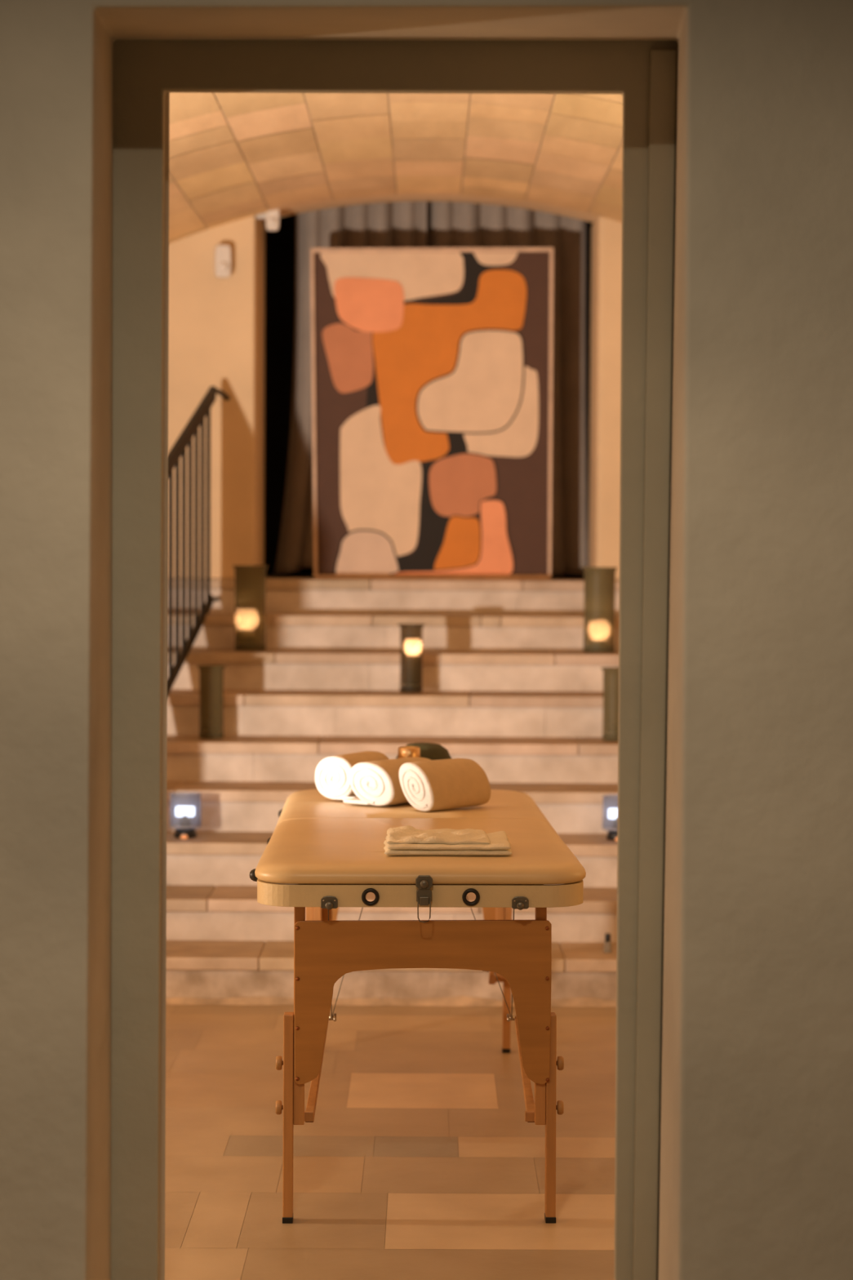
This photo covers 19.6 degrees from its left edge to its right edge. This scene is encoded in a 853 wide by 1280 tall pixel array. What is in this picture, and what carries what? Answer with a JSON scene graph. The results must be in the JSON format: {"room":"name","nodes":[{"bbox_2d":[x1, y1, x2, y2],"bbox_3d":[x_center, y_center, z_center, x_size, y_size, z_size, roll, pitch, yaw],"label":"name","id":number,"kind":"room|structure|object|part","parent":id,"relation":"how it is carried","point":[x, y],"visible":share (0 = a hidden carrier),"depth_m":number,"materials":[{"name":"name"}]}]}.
{"room":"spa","nodes":[
{"label":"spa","id":0,"kind":"room"},
{"bbox_2d":[159,92,169,1279],"bbox_3d":[0.002,-0.444,4.361,5.200,3.450,0.087,0,2,0],"label":"door frame","id":1,"kind":"structure","parent":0,"point":[165,500],"depth_m":4.42,"materials":[{"name":"paint"}]},
{"bbox_2d":[164,1004,616,1279],"bbox_3d":[0.113,1.358,3.185,5.439,0.060,9.260,0,2,0],"label":"floor","id":2,"kind":"structure","parent":0,"point":[419,1158],"depth_m":5.87,"materials":[{"name":"tile"}]},
{"bbox_2d":[165,574,619,1006],"bbox_3d":[-0.002,0.423,9.727,4.389,1.300,4.034,0,2,0],"label":"stone staircase","id":3,"kind":"structure","parent":2,"relation":"on","point":[513,691],"depth_m":9.19,"materials":[{"name":"beige stone"}]},
{"bbox_2d":[173,805,196,839],"bbox_3d":[-0.835,0.607,8.549,0.112,0.151,0.115,0,2,0],"label":"glass lamp","id":4,"kind":"object","parent":3,"relation":"on","point":[185,812],"visible":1,"depth_m":8.54,"materials":[{"name":"grey glass"}]},
{"bbox_2d":[180,834,187,839],"bbox_3d":[-0.835,0.677,8.507,0.026,0.014,0.026,0,2,0],"label":"switch","id":5,"kind":"object","parent":4,"relation":"attached to","point":[182,836],"depth_m":8.50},
{"bbox_3d":[-0.836,0.594,8.550,0.066,0.036,0.024,0,2,0],"label":"bulb","id":6,"kind":"part","parent":4,"relation":"part of","materials":[{"name":"white glass"}]},
{"bbox_2d":[167,386,229,696],"bbox_3d":[-1.010,0.050,9.004,0.060,2.091,2.660,1,2,7],"label":"stair railing","id":7,"kind":"object","parent":3,"relation":"on","point":[178,450],"visible":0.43,"depth_m":9.68,"materials":[{"name":"black metal"}]},
{"bbox_3d":[-1.023,0.346,8.920,0.016,0.972,2.456,1,2,6],"label":"rail","id":8,"kind":"part","parent":7,"relation":"part of","materials":[{"name":"black metal"}]},
{"bbox_3d":[-1.011,-0.499,8.887,0.024,0.984,2.457,1,2,6],"label":"handrail","id":9,"kind":"part","parent":7,"relation":"part of","materials":[{"name":"black metal"}]},
{"bbox_2d":[197,665,226,739],"bbox_3d":[-0.801,0.231,9.196,0.106,0.271,0.106,0,2,0],"label":"glass lantern","id":10,"kind":"object","parent":3,"relation":"on","point":[213,728],"visible":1,"depth_m":9.16,"materials":[{"name":"green"}]},
{"bbox_2d":[205,719,217,732],"bbox_3d":[-0.802,0.320,9.200,0.042,0.044,0.042,0,2,0],"label":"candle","id":11,"kind":"object","parent":10,"relation":"on","point":[211,724],"depth_m":9.16,"materials":[{"name":"wax"}]},
{"bbox_2d":[232,564,267,651],"bbox_3d":[-0.703,-0.128,9.843,0.142,0.339,0.142,0,2,0],"label":"glass lantern","id":12,"kind":"object","parent":3,"relation":"on","point":[246,618],"visible":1,"depth_m":9.80,"materials":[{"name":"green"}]},
{"bbox_2d":[238,631,254,644],"bbox_3d":[-0.717,-0.047,9.846,0.067,0.127,0.067,0,2,0],"label":"candle","id":13,"kind":"object","parent":12,"relation":"on","point":[244,637],"depth_m":9.79,"materials":[{"name":"wax"}]},
{"bbox_2d":[274,201,426,574],"bbox_3d":[-0.338,-1.183,10.941,0.673,1.788,0.118,0,2,0],"label":"curtain","id":14,"kind":"object","parent":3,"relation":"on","point":[398,224],"visible":0.26,"depth_m":10.92,"materials":[{"name":"fabric"}]},
{"bbox_2d":[400,638,422,690],"bbox_3d":[-0.059,0.071,9.510,0.106,0.265,0.106,0,2,0],"label":"lamp","id":15,"kind":"object","parent":3,"relation":"on","point":[412,646],"visible":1,"depth_m":9.49,"materials":[{"name":"brown"}]},
{"bbox_2d":[406,657,419,686],"bbox_3d":[-0.053,0.092,9.511,0.050,0.172,0.050,0,2,0],"label":"candle","id":16,"kind":"object","parent":15,"relation":"on","point":[412,663],"depth_m":9.49,"materials":[{"name":"wax"}]},
{"bbox_2d":[310,247,553,579],"bbox_3d":[0.020,-0.971,10.595,1.039,1.419,0.054,0,2,0],"label":"framed painting","id":17,"kind":"object","parent":3,"relation":"on","point":[432,367],"visible":1,"depth_m":10.59,"materials":[{"name":"paint"}]},
{"bbox_2d":[426,201,589,574],"bbox_3d":[0.370,-1.174,10.942,0.739,1.798,0.118,0,2,0],"label":"curtain","id":18,"kind":"object","parent":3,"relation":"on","point":[450,224],"visible":0.29,"depth_m":10.92,"materials":[{"name":"fabric"}]},
{"bbox_2d":[582,567,617,653],"bbox_3d":[0.690,-0.120,9.843,0.142,0.339,0.142,0,2,0],"label":"glass lantern","id":19,"kind":"object","parent":3,"relation":"on","point":[598,630],"visible":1,"depth_m":9.80,"materials":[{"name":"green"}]},
{"bbox_2d":[591,642,607,646],"bbox_3d":[0.689,-0.021,9.847,0.064,0.089,0.064,0,2,0],"label":"candle","id":20,"kind":"object","parent":19,"relation":"on","point":[593,644],"depth_m":9.80,"materials":[{"name":"wax"}]},
{"bbox_2d":[604,933,610,942],"bbox_3d":[0.581,0.970,7.903,0.027,0.062,0.027,0,2,0],"label":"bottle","id":21,"kind":"object","parent":3,"relation":"on","point":[607,935],"visible":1,"depth_m":7.90,"materials":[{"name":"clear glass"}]},
{"bbox_2d":[601,666,618,741],"bbox_3d":[0.702,0.239,9.196,0.106,0.271,0.106,0,2,0],"label":"glass lantern","id":22,"kind":"object","parent":3,"relation":"on","point":[612,730],"visible":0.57,"depth_m":9.16,"materials":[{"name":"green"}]},
{"bbox_2d":[608,722,617,733],"bbox_3d":[0.702,0.327,9.200,0.042,0.044,0.042,0,2,0],"label":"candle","id":23,"kind":"object","parent":22,"relation":"on","point":[613,726],"depth_m":9.16,"materials":[{"name":"wax"}]},
{"bbox_2d":[606,808,617,840],"bbox_3d":[0.663,0.615,8.549,0.112,0.151,0.115,0,2,0],"label":"glass lamp","id":24,"kind":"object","parent":3,"relation":"on","point":[612,812],"visible":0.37,"depth_m":8.54,"materials":[{"name":"grey glass"}]},
{"bbox_3d":[0.662,0.602,8.550,0.066,0.036,0.024,0,2,0],"label":"bulb","id":25,"kind":"part","parent":24,"relation":"part of","materials":[{"name":"white glass"}]},
{"bbox_2d":[249,789,586,1223],"bbox_3d":[-0.040,0.826,6.140,0.728,0.774,1.847,0,2,-1],"label":"massage table","id":26,"kind":"object","parent":2,"relation":"on","point":[326,854],"visible":0.91,"depth_m":5.28,"materials":[{"name":"beige leather"}]},
{"bbox_3d":[-0.375,0.513,5.386,0.023,0.029,0.029,0,2,-1],"label":"knob","id":27,"kind":"part","parent":26,"relation":"part of","materials":[{"name":"black plastic"}]},
{"bbox_3d":[-0.315,1.001,5.289,0.017,0.028,0.030,0,2,-1],"label":"wooden knob","id":28,"kind":"part","parent":26,"relation":"part of","materials":[{"name":"brown wood"}]},
{"bbox_3d":[-0.315,0.906,5.289,0.017,0.028,0.030,0,2,-1],"label":"wooden knob","id":29,"kind":"part","parent":26,"relation":"part of","materials":[{"name":"brown wood"}]},
{"bbox_3d":[-0.296,1.017,5.289,0.021,0.433,0.054,0,2,-1],"label":"leg","id":30,"kind":"part","parent":26,"relation":"part of","materials":[{"name":"brown wood"}]},
{"bbox_3d":[-0.273,0.782,5.294,0.023,0.508,0.055,0,2,-1],"label":"leg","id":31,"kind":"part","parent":26,"relation":"part of","materials":[{"name":"brown wood"}]},
{"bbox_3d":[-0.333,0.950,7.018,0.021,0.433,0.085,0,2,-1],"label":"leg","id":32,"kind":"part","parent":26,"relation":"part of","materials":[{"name":"brown wood"}]},
{"bbox_3d":[-0.309,0.716,6.979,0.023,0.508,0.091,0,2,-1],"label":"leg","id":33,"kind":"part","parent":26,"relation":"part of","materials":[{"name":"brown wood"}]},
{"bbox_2d":[315,751,389,799],"bbox_3d":[-0.192,0.362,6.643,0.126,0.116,0.246,1,2,27],"label":"rolled towel","id":34,"kind":"object","parent":26,"relation":"on","point":[332,772],"visible":0.71,"depth_m":6.54,"materials":[{"name":"white fabric"}]},
{"bbox_2d":[342,757,431,805],"bbox_3d":[-0.077,0.370,6.501,0.168,0.112,0.255,2,3,38],"label":"rolled towel","id":35,"kind":"object","parent":26,"relation":"on","point":[375,783],"visible":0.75,"depth_m":6.40,"materials":[{"name":"white fabric"}]},
{"bbox_2d":[397,746,420,758],"bbox_3d":[-0.048,0.354,6.719,0.062,0.127,0.062,0,2,0],"label":"brass cup","id":36,"kind":"object","parent":26,"relation":"on","point":[403,752],"visible":0.39,"depth_m":6.69,"materials":[{"name":"gold metal"}]},
{"bbox_3d":[-0.045,0.707,7.004,0.550,0.351,0.049,0,2,-1],"label":"leg panel","id":37,"kind":"part","parent":26,"relation":"part of","materials":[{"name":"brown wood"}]},
{"bbox_3d":[-0.021,0.525,5.673,0.701,0.046,0.898,0,2,-1],"label":"frame","id":38,"kind":"part","parent":26,"relation":"part of","materials":[{"name":"beige wood"}]},
{"bbox_3d":[-0.008,0.774,5.279,0.550,0.351,0.024,0,2,-1],"label":"leg panel","id":39,"kind":"part","parent":26,"relation":"part of","materials":[{"name":"brown wood"}]},
{"bbox_2d":[395,742,451,759],"bbox_3d":[-0.008,0.349,6.859,0.172,0.126,0.172,0,2,0],"label":"bowl","id":40,"kind":"object","parent":26,"relation":"on","point":[431,751],"visible":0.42,"depth_m":6.81,"materials":[{"name":"ceramic"}]},
{"bbox_2d":[399,758,490,811],"bbox_3d":[0.050,0.371,6.362,0.123,0.122,0.240,2,3,44],"label":"rolled towel","id":41,"kind":"object","parent":26,"relation":"on","point":[452,783],"visible":1,"depth_m":6.30,"materials":[{"name":"white fabric"}]},
{"bbox_2d":[383,825,512,856],"bbox_3d":[0.045,0.443,5.475,0.281,0.046,0.238,0,2,-1],"label":"folded cloth","id":42,"kind":"object","parent":26,"relation":"on","point":[406,840],"visible":1,"depth_m":5.38,"materials":[{"name":"beige fabric"}]},
{"bbox_3d":[0.209,0.719,6.990,0.023,0.508,0.091,0,2,-1],"label":"leg","id":43,"kind":"part","parent":26,"relation":"part of","materials":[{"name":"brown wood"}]},
{"bbox_3d":[0.230,0.952,7.030,0.021,0.433,0.085,0,2,-1],"label":"leg","id":44,"kind":"part","parent":26,"relation":"part of","materials":[{"name":"brown wood"}]},
{"bbox_3d":[0.245,0.784,5.305,0.023,0.508,0.055,0,2,-1],"label":"leg","id":45,"kind":"part","parent":26,"relation":"part of","materials":[{"name":"brown wood"}]},
{"bbox_3d":[0.267,1.019,5.301,0.021,0.433,0.054,0,2,-1],"label":"leg","id":46,"kind":"part","parent":26,"relation":"part of","materials":[{"name":"brown wood"}]},
{"bbox_3d":[0.286,1.004,5.302,0.017,0.028,0.030,0,2,-1],"label":"wooden knob","id":47,"kind":"part","parent":26,"relation":"part of","materials":[{"name":"brown wood"}]},
{"bbox_3d":[0.286,0.909,5.302,0.017,0.028,0.030,0,2,-1],"label":"wooden knob","id":48,"kind":"part","parent":26,"relation":"part of","materials":[{"name":"brown wood"}]},
{"bbox_2d":[167,201,622,581],"bbox_3d":[0.007,-1.429,11.028,4.600,2.300,1.550,0,2,0],"label":"wall","id":49,"kind":"structure","parent":0,"point":[216,325],"depth_m":10.28,"materials":[{"name":"paint"}]},
{"bbox_2d":[213,244,231,278],"bbox_3d":[-0.844,-1.563,10.200,0.067,0.135,0.097,0,2,-14],"label":"sensor","id":50,"kind":"object","parent":49,"relation":"attached to","point":[222,255],"visible":1,"depth_m":10.16,"materials":[{"name":"white plastic"}]},
{"bbox_2d":[255,208,279,231],"bbox_3d":[-0.662,-1.753,10.249,0.100,0.110,0.097,0,2,-6],"label":"sensor","id":51,"kind":"object","parent":49,"relation":"attached to","point":[271,217],"visible":0.75,"depth_m":10.22,"materials":[{"name":"white plastic"}]},
{"bbox_3d":[-0.686,-1.769,10.280,0.057,0.030,0.030,0,2,-6],"label":"arm","id":52,"kind":"part","parent":51,"relation":"part of","materials":[{"name":"white plastic"}]},
{"bbox_2d":[259,194,597,222],"bbox_3d":[0.011,-2.013,10.380,2.900,1.081,0.300,0,2,0],"label":"trim","id":53,"kind":"structure","parent":49,"relation":"attached to","point":[585,216],"depth_m":10.43,"materials":[{"name":"paint"}]},
{"bbox_2d":[168,92,622,243],"bbox_3d":[0.006,-1.216,7.318,4.428,1.042,5.884,0,2,0],"label":"ceiling","id":54,"kind":"structure","parent":0,"point":[233,157],"depth_m":8.85,"materials":[{"name":"stone"}]},
{"bbox_2d":[0,0,852,1279],"bbox_3d":[0.002,-0.433,4.066,5.200,3.450,0.440,0,2,0],"label":"wall","id":55,"kind":"structure","parent":0,"point":[756,1165],"depth_m":3.87,"materials":[{"name":"paint"}]},
{"bbox_2d":[111,40,678,1279],"bbox_3d":[-0.061,0.119,4.317,0.989,2.327,0.042,0,2,0],"label":"door frame","id":56,"kind":"structure","parent":55,"relation":"in","point":[645,73],"depth_m":4.29,"materials":[{"name":"painted wood"}]}
]}

